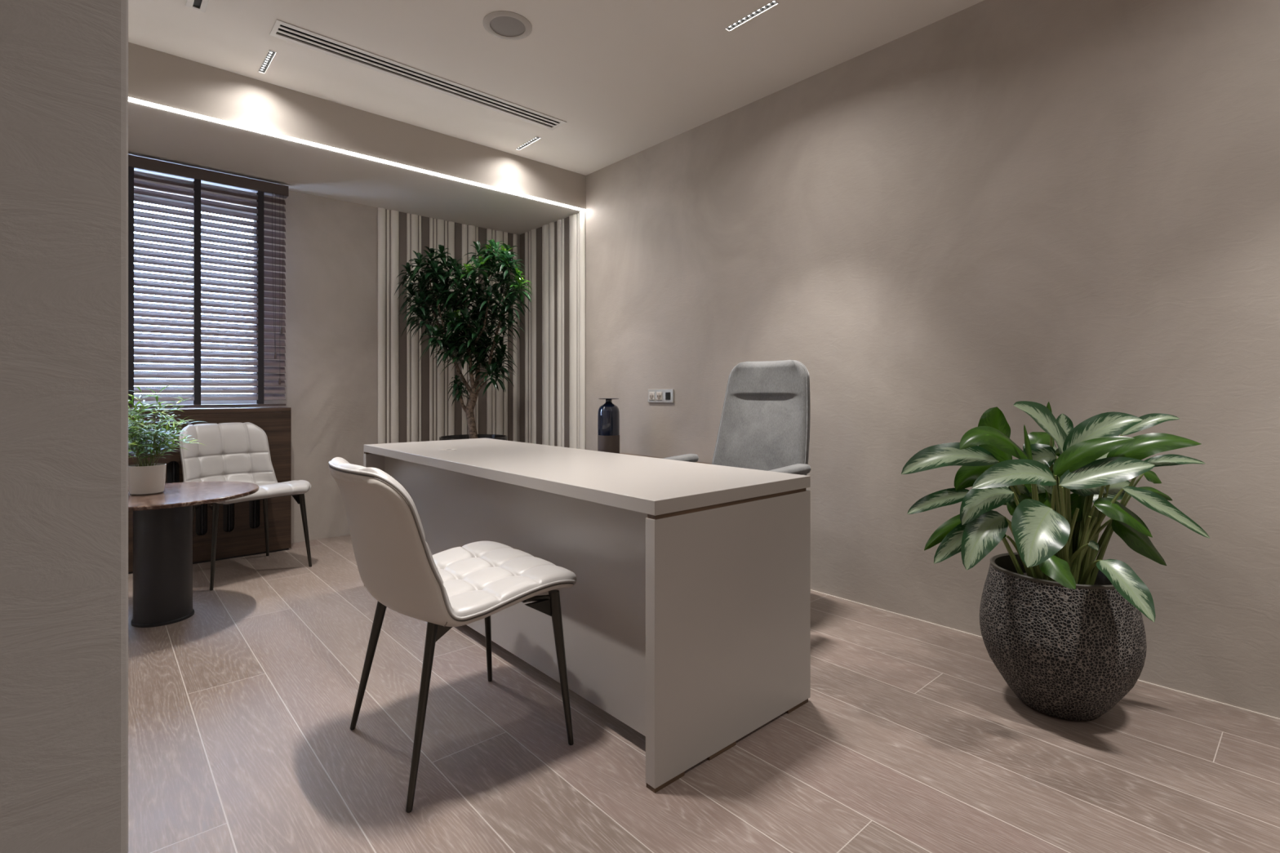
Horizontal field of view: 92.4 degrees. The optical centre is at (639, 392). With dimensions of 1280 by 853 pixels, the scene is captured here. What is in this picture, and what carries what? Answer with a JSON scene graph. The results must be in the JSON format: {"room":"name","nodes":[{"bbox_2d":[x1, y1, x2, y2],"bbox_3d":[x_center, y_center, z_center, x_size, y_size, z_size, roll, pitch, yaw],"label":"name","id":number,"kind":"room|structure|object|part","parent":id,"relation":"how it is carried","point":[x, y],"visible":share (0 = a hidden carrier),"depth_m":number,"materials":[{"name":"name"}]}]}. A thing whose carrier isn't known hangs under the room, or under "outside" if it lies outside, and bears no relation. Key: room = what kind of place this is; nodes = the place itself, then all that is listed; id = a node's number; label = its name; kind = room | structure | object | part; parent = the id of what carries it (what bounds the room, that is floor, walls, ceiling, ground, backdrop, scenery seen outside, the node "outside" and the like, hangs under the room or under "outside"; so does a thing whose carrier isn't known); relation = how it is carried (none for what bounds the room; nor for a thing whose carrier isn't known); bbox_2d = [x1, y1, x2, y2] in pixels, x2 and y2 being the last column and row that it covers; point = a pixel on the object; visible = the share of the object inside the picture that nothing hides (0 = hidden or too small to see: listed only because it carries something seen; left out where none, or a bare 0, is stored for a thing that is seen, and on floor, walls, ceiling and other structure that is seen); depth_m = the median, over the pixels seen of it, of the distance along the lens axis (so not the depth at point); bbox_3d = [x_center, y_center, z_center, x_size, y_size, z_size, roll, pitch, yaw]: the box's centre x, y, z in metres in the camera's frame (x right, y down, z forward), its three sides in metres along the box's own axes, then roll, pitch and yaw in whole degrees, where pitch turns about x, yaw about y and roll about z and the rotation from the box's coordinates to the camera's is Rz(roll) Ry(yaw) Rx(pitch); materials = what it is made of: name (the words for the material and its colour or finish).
{"room":"private office","nodes":[
{"label":"private office","id":0,"kind":"room"},
{"bbox_2d":[0,0,128,852],"bbox_3d":[-0.792,-0.304,-0.040,1.264,2.667,0.155,0,0,-42],"label":"wall","id":1,"kind":"structure","parent":0,"point":[64,64],"depth_m":0.31,"materials":[{"name":"paint"}]},
{"bbox_2d":[128,462,166,495],"bbox_3d":[-2.232,0.394,2.779,0.138,0.130,0.138,0,0,-42],"label":"pot","id":2,"kind":"object","parent":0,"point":[148,478],"depth_m":2.73,"materials":[{"name":"grey ceramic"}]},
{"bbox_2d":[128,170,519,542],"bbox_3d":[-2.713,-0.131,4.045,4.232,2.520,0.250,0,0,-42],"label":"wall","id":3,"kind":"structure","parent":0,"point":[331,246],"depth_m":4.32,"materials":[{"name":"beige paint"}]},
{"bbox_2d":[133,193,256,404],"bbox_3d":[-3.010,-0.569,3.814,1.100,1.295,0.060,0,0,-42],"label":"window","id":4,"kind":"structure","parent":3,"relation":"in","point":[220,402],"depth_m":3.93,"materials":[{"name":"grey"}]},
{"bbox_2d":[377,207,517,444],"bbox_3d":[-1.501,-0.171,4.941,1.179,2.399,0.024,0,0,-42],"label":"wall panel","id":5,"kind":"object","parent":3,"relation":"attached to","point":[413,404],"visible":0.51,"depth_m":4.78,"materials":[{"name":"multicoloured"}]},
{"bbox_2d":[128,0,984,175],"bbox_3d":[0.254,-1.698,0.866,4.432,0.120,6.555,0,0,-42],"label":"ceiling","id":6,"kind":"structure","parent":0,"point":[626,78],"depth_m":2.93,"materials":[{"name":"paint"}]},
{"bbox_2d":[186,0,208,12],"bbox_3d":[-1.805,-1.661,2.517,0.068,0.053,0.280,0,0,-42],"label":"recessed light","id":7,"kind":"object","parent":6,"relation":"in","point":[203,3],"visible":1,"depth_m":2.59,"materials":[{"name":"white metal"}]},
{"bbox_2d":[257,48,276,74],"bbox_3d":[-1.851,-1.653,3.046,0.034,0.032,0.272,0,0,-42],"label":"recessed light","id":8,"kind":"object","parent":6,"relation":"in","point":[270,55],"visible":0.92,"depth_m":3.05,"materials":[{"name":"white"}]},
{"bbox_2d":[128,41,586,235],"bbox_3d":[-2.376,-1.565,3.666,4.232,0.387,1.165,0,0,-42],"label":"ceiling soffit","id":9,"kind":"structure","parent":6,"relation":"attached to","point":[154,76],"depth_m":3.64,"materials":[{"name":"paint"}]},
{"bbox_2d":[128,154,288,407],"bbox_3d":[-2.824,-0.630,3.594,1.347,1.437,0.086,0,0,-42],"label":"window blind","id":10,"kind":"object","parent":9,"relation":"hanging from","point":[198,175],"visible":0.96,"depth_m":3.73,"materials":[{"name":"brown"}]},
{"bbox_3d":[-2.824,0.082,3.591,1.323,0.012,0.052,0,0,-42],"label":"rail","id":11,"kind":"part","parent":10,"relation":"part of","materials":[{"name":"brown"}]},
{"bbox_3d":[-2.361,-0.771,3.958,0.020,1.030,0.002,0,0,-42],"label":"cord","id":12,"kind":"part","parent":10,"relation":"part of","materials":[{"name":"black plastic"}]},
{"bbox_3d":[-2.355,-0.771,3.964,0.002,1.030,0.002,0,0,12],"label":"cord","id":13,"kind":"part","parent":10,"relation":"part of","materials":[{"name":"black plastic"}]},
{"bbox_3d":[-2.325,-0.854,3.991,0.012,0.865,0.002,0,0,-42],"label":"cord","id":14,"kind":"part","parent":10,"relation":"part of","materials":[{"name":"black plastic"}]},
{"bbox_2d":[128,96,585,211],"bbox_3d":[-1.901,-1.375,3.319,3.979,0.015,0.020,0,0,-42],"label":"strip light","id":15,"kind":"object","parent":9,"relation":"attached to","point":[130,99],"visible":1,"depth_m":3.45,"materials":[{"name":"glowing white light diffuser"}]},
{"bbox_2d":[269,19,566,130],"bbox_3d":[-1.071,-1.665,3.265,1.540,0.059,0.153,0,0,-42],"label":"ceiling vent","id":16,"kind":"object","parent":6,"relation":"in","point":[281,29],"visible":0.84,"depth_m":3.15,"materials":[{"name":"white metal"}]},
{"bbox_2d":[482,10,532,39],"bbox_3d":[-0.592,-1.636,2.744,0.216,0.008,0.216,0,0,-42],"label":"ceiling speaker","id":17,"kind":"object","parent":6,"relation":"attached to","point":[504,24],"visible":1,"depth_m":2.73,"materials":[{"name":"grey"}]},
{"bbox_2d":[489,16,525,35],"bbox_3d":[-0.592,-1.637,2.744,0.156,0.005,0.156,0,0,-33],"label":"grille","id":18,"kind":"object","parent":17,"relation":"attached to","point":[499,25],"depth_m":2.74,"materials":[{"name":"grey plastic"}]},
{"bbox_2d":[515,136,541,150],"bbox_3d":[-0.738,-1.653,4.044,0.034,0.032,0.272,0,0,-42],"label":"recessed light","id":19,"kind":"object","parent":6,"relation":"in","point":[536,138],"visible":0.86,"depth_m":4.05,"materials":[{"name":"white metal"}]},
{"bbox_2d":[724,0,778,31],"bbox_3d":[0.483,-1.653,2.674,0.034,0.032,0.272,0,0,-42],"label":"recessed light","id":20,"kind":"object","parent":6,"relation":"in","point":[774,2],"visible":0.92,"depth_m":2.68,"materials":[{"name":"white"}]},
{"bbox_2d":[128,534,1279,852],"bbox_3d":[-0.175,1.054,1.250,4.162,0.050,7.300,0,0,-42],"label":"floor","id":21,"kind":"structure","parent":0,"point":[908,737],"depth_m":1.74,"materials":[{"name":"brown wood"}]},
{"bbox_2d":[128,481,258,627],"bbox_3d":[-2.170,0.744,2.795,0.740,0.570,0.740,0,0,-42],"label":"side table","id":22,"kind":"object","parent":21,"relation":"on","point":[162,522],"visible":0.75,"depth_m":2.71,"materials":[{"name":"brown stone"}]},
{"bbox_2d":[128,385,207,495],"bbox_3d":[-2.226,0.213,2.804,0.402,0.492,0.365,0,0,-42],"label":"potted plant","id":23,"kind":"object","parent":22,"relation":"on","point":[148,478],"visible":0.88,"depth_m":2.76,"materials":[{"name":"green plant"}]},
{"bbox_2d":[128,407,291,573],"bbox_3d":[-3.151,0.565,3.360,2.167,0.928,0.189,0,0,-42],"label":"radiator cover","id":24,"kind":"object","parent":21,"relation":"on","point":[241,526],"visible":0.23,"depth_m":3.83,"materials":[{"name":"brown wood"}]},
{"bbox_2d":[178,422,311,591],"bbox_3d":[-2.302,0.608,3.546,0.622,0.842,0.542,0,0,33],"label":"chair","id":25,"kind":"object","parent":21,"relation":"on","point":[232,451],"visible":0.74,"depth_m":3.62,"materials":[{"name":"white leather"}]},
{"bbox_3d":[-2.549,0.811,3.456,0.124,0.429,0.025,0,0,-1],"label":"leg","id":26,"kind":"part","parent":25,"relation":"part of","materials":[{"name":"brown metal"}]},
{"bbox_3d":[-2.228,0.804,3.217,0.026,0.443,0.075,0,0,-18],"label":"leg","id":27,"kind":"part","parent":25,"relation":"part of","materials":[{"name":"brown metal"}]},
{"bbox_3d":[-2.260,0.625,3.518,0.345,0.064,0.448,0,0,33],"label":"under frame","id":28,"kind":"part","parent":25,"relation":"part of","materials":[{"name":"brown metal"}]},
{"bbox_3d":[-2.320,0.811,3.807,0.025,0.429,0.124,0,0,-23],"label":"leg","id":29,"kind":"part","parent":25,"relation":"part of","materials":[{"name":"brown metal"}]},
{"bbox_3d":[-1.972,0.804,3.610,0.075,0.443,0.026,0,0,-6],"label":"leg","id":30,"kind":"part","parent":25,"relation":"part of","materials":[{"name":"brown metal"}]},
{"bbox_2d":[328,457,577,813],"bbox_3d":[-0.568,0.608,1.822,0.622,0.842,0.542,0,0,-40],"label":"chair","id":31,"kind":"object","parent":21,"relation":"on","point":[467,584],"visible":1,"depth_m":1.61,"materials":[{"name":"white leather"}]},
{"bbox_3d":[-0.824,0.811,1.880,0.124,0.429,0.025,0,0,-6],"label":"leg","id":32,"kind":"part","parent":31,"relation":"part of","materials":[{"name":"brown metal"}]},
{"bbox_3d":[-0.553,0.811,1.560,0.025,0.429,0.124,0,0,16],"label":"leg","id":33,"kind":"part","parent":31,"relation":"part of","materials":[{"name":"brown metal"}]},
{"bbox_3d":[-0.539,0.804,2.157,0.026,0.443,0.075,0,0,-1],"label":"leg","id":34,"kind":"part","parent":31,"relation":"part of","materials":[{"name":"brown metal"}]},
{"bbox_3d":[-0.529,0.625,1.855,0.345,0.064,0.448,0,0,-40],"label":"under frame","id":35,"kind":"part","parent":31,"relation":"part of","materials":[{"name":"brown metal"}]},
{"bbox_3d":[-0.232,0.804,1.794,0.075,0.443,0.026,0,0,10],"label":"leg","id":36,"kind":"part","parent":31,"relation":"part of","materials":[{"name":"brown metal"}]},
{"bbox_2d":[394,239,532,440],"bbox_3d":[-1.259,-0.033,4.435,1.006,2.125,0.750,0,0,-5],"label":"tree","id":37,"kind":"object","parent":21,"relation":"on","point":[454,344],"visible":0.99,"depth_m":4.33,"materials":[{"name":"green plant"}]},
{"bbox_3d":[-1.204,0.675,4.446,0.476,0.708,0.476,0,0,-42],"label":"pot","id":38,"kind":"part","parent":37,"relation":"part of","materials":[{"name":"black ceramic"}]},
{"bbox_2d":[364,438,810,793],"bbox_3d":[-0.451,0.653,2.655,0.710,0.752,2.266,0,0,-42],"label":"office desk","id":39,"kind":"object","parent":21,"relation":"on","point":[686,616],"visible":0.88,"depth_m":1.88,"materials":[{"name":"beige laminate"}]},
{"bbox_3d":[-1.193,0.673,3.487,0.710,0.690,0.036,0,0,-42],"label":"panel","id":40,"kind":"part","parent":39,"relation":"part of","materials":[{"name":"grey paint"}]},
{"bbox_3d":[-0.637,0.647,2.489,0.020,0.660,2.194,0,0,-42],"label":"modesty panel","id":41,"kind":"part","parent":39,"relation":"part of","materials":[{"name":"grey paint"}]},
{"bbox_3d":[0.291,0.673,1.823,0.710,0.690,0.036,0,0,-42],"label":"panel","id":42,"kind":"part","parent":39,"relation":"part of","materials":[{"name":"grey paint"}]},
{"bbox_2d":[596,450,711,464],"bbox_3d":[-0.055,0.729,3.903,0.444,0.600,1.240,0,0,-42],"label":"sideboard","id":43,"kind":"object","parent":21,"relation":"on","point":[597,451],"visible":0.02,"depth_m":4.08,"materials":[{"name":"brown wood"}]},
{"bbox_2d":[597,398,619,453],"bbox_3d":[-0.204,0.234,4.011,0.144,0.389,0.144,0,0,-42],"label":"bottle vase","id":44,"kind":"object","parent":43,"relation":"on","point":[608,414],"visible":0.9,"depth_m":3.95,"materials":[{"name":"blue glass"}]},
{"bbox_2d":[662,360,810,475],"bbox_3d":[0.421,0.439,2.745,0.688,1.180,0.691,0,0,44],"label":"office chair","id":45,"kind":"object","parent":21,"relation":"on","point":[765,420],"visible":0.55,"depth_m":2.88,"materials":[{"name":"grey fabric"}]},
{"bbox_3d":[0.173,0.326,2.919,0.079,0.047,0.285,0,0,44],"label":"armrest","id":46,"kind":"part","parent":45,"relation":"part of","materials":[{"name":"grey fabric"}]},
{"bbox_3d":[0.577,0.199,2.903,0.522,0.700,0.238,0,0,44],"label":"backrest","id":47,"kind":"part","parent":45,"relation":"part of","materials":[{"name":"grey fabric"}]},
{"bbox_3d":[0.603,0.326,2.500,0.079,0.047,0.285,0,0,44],"label":"armrest","id":48,"kind":"part","parent":45,"relation":"part of","materials":[{"name":"grey fabric"}]},
{"bbox_2d":[901,400,1210,720],"bbox_3d":[1.295,0.528,1.926,0.844,1.001,0.544,0,0,-28],"label":"potted plant","id":49,"kind":"object","parent":21,"relation":"on","point":[1064,628],"visible":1,"depth_m":1.87,"materials":[{"name":"green plant"}]},
{"bbox_3d":[1.375,0.807,2.022,0.452,0.443,0.452,0,0,-42],"label":"pot","id":50,"kind":"part","parent":49,"relation":"part of","materials":[{"name":"black stone"}]},
{"bbox_2d":[585,0,1279,718],"bbox_3d":[1.420,-0.315,2.739,0.200,2.887,7.800,0,0,-42],"label":"wall","id":51,"kind":"structure","parent":0,"point":[1073,206],"depth_m":2.55,"materials":[{"name":"beige paint"}]},
{"bbox_2d":[520,210,585,449],"bbox_3d":[-0.735,-0.171,4.986,0.024,2.399,0.947,0,0,-42],"label":"wall panel","id":52,"kind":"object","parent":51,"relation":"attached to","point":[553,255],"visible":0.71,"depth_m":4.94,"materials":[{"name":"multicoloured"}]},
{"bbox_2d":[648,389,674,403],"bbox_3d":[0.142,0.027,4.010,0.015,0.085,0.239,0,0,-42],"label":"wall socket","id":53,"kind":"object","parent":51,"relation":"attached to","point":[654,395],"visible":1,"depth_m":4.00,"materials":[{"name":"grey plastic"}]},
{"bbox_2d":[648,391,654,399],"bbox_3d":[0.079,0.025,4.077,0.005,0.052,0.050,0,0,-42],"label":"outlet","id":54,"kind":"object","parent":53,"relation":"attached to","point":[651,394],"depth_m":4.07,"materials":[{"name":"beige plastic"}]},
{"bbox_2d":[656,391,662,399],"bbox_3d":[0.126,0.025,4.024,0.005,0.052,0.050,0,0,-42],"label":"outlet","id":55,"kind":"object","parent":53,"relation":"attached to","point":[659,394],"depth_m":4.02,"materials":[{"name":"beige plastic"}]},
{"bbox_2d":[665,392,670,399],"bbox_3d":[0.180,0.025,3.964,0.004,0.048,0.042,0,0,-42],"label":"outlet","id":56,"kind":"object","parent":53,"relation":"attached to","point":[667,394],"depth_m":3.96,"materials":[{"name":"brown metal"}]},
{"bbox_2d":[810,589,1279,719],"bbox_3d":[1.698,1.027,2.273,0.004,0.004,6.335,0,0,-42],"label":"baseboard","id":57,"kind":"structure","parent":51,"relation":"attached to","point":[811,589],"depth_m":2.17,"materials":[{"name":"beige wood"}]}
]}

